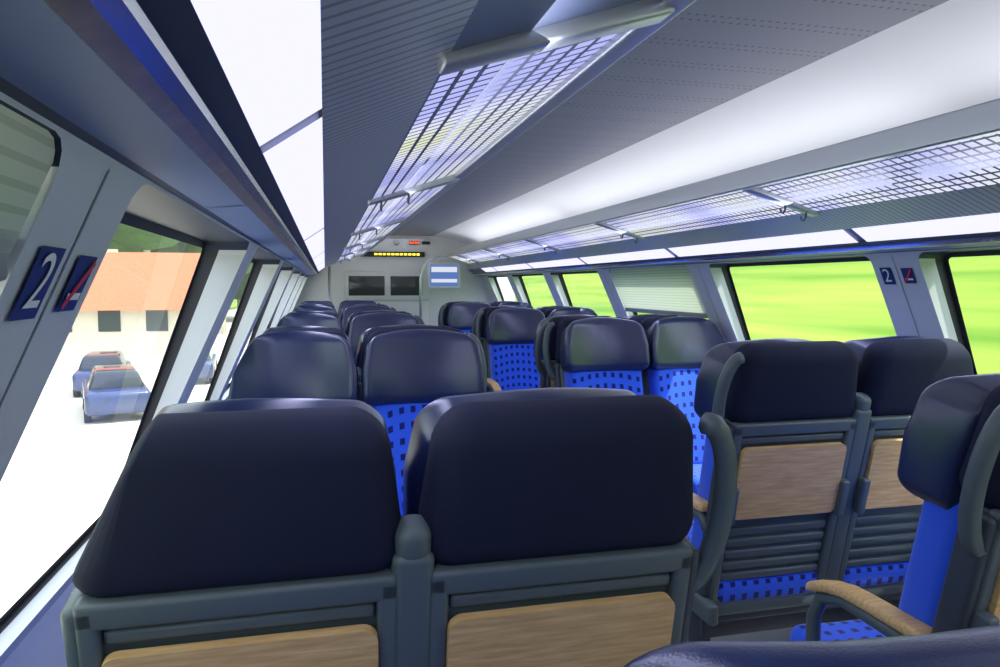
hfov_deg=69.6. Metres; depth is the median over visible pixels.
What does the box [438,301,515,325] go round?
seats
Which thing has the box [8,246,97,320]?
sign
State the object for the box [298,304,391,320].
seats
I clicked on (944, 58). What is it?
ceiling
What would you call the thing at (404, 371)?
seats
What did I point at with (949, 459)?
seats
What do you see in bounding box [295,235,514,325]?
bulkhead
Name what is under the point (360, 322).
seats
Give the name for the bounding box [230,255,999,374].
meadow
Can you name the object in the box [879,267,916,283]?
sign
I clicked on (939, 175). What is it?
shelf
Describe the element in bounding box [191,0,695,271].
shelf
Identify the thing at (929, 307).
wall
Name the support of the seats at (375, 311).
on the floor
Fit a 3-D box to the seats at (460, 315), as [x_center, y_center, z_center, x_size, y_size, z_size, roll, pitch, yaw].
[-0.052,0.311,6.867,0.954,1.217,0.651,-1,4,-14]
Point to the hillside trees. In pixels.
(126, 238)
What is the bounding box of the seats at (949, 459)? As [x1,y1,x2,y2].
[790,373,999,640]
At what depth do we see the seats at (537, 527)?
1.00 m
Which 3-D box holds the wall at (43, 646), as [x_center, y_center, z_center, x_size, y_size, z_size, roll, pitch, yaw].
[-1.189,0.779,3.012,0.060,0.800,11.100,-1,4,-14]
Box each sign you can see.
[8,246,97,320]
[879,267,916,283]
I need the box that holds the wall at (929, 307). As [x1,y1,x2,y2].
[473,231,999,374]
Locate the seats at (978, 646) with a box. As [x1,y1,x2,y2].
[624,624,999,666]
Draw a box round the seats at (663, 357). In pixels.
[543,316,726,494]
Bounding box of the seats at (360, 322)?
[276,312,424,359]
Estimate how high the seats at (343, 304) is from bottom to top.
1.217 m
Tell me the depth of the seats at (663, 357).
3.64 m
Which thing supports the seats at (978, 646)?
on the floor
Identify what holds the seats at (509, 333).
on the floor
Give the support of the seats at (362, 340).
on the floor
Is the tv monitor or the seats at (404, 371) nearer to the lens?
the seats at (404, 371)
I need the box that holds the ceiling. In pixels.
[434,0,999,256]
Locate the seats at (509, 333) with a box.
[476,307,597,391]
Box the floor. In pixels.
[687,516,857,641]
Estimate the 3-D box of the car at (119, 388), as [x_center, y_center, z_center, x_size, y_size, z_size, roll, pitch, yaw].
[-12.257,1.858,22.929,1.791,1.590,4.300,-2,4,-31]
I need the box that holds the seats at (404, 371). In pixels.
[228,329,486,515]
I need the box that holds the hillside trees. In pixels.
[108,223,252,333]
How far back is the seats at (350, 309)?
5.86 m
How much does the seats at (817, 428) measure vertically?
1.217 m
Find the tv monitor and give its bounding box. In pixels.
[427,263,459,287]
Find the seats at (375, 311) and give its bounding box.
[286,310,416,335]
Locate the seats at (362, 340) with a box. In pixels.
[262,324,468,372]
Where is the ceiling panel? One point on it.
(712, 53)
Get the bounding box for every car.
[72,350,131,396]
[82,364,150,422]
[198,351,216,382]
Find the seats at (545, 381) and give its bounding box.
[534,314,677,387]
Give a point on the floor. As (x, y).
(778, 634)
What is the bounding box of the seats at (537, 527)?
[60,388,737,666]
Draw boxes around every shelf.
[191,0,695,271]
[445,98,999,272]
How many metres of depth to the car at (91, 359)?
26.56 m
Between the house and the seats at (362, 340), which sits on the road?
the house
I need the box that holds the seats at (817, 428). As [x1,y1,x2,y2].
[686,336,973,640]
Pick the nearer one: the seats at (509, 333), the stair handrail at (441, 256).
the seats at (509, 333)
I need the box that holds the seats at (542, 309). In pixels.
[472,306,574,342]
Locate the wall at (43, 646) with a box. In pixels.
[0,582,74,666]
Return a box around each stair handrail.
[328,265,330,301]
[419,255,444,317]
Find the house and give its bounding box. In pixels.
[53,249,200,367]
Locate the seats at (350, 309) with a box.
[292,305,396,332]
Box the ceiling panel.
[391,0,948,235]
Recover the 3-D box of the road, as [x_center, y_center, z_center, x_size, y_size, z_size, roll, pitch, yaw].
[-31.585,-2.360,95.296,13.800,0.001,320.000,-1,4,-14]
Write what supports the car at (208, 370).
on the road
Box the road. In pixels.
[0,308,251,617]
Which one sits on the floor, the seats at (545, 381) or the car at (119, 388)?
the seats at (545, 381)
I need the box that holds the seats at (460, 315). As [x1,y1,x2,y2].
[440,302,532,332]
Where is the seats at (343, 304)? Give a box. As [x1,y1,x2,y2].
[300,300,379,317]
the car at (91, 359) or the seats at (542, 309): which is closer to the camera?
the seats at (542, 309)
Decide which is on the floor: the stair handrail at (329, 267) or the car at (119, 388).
the stair handrail at (329, 267)

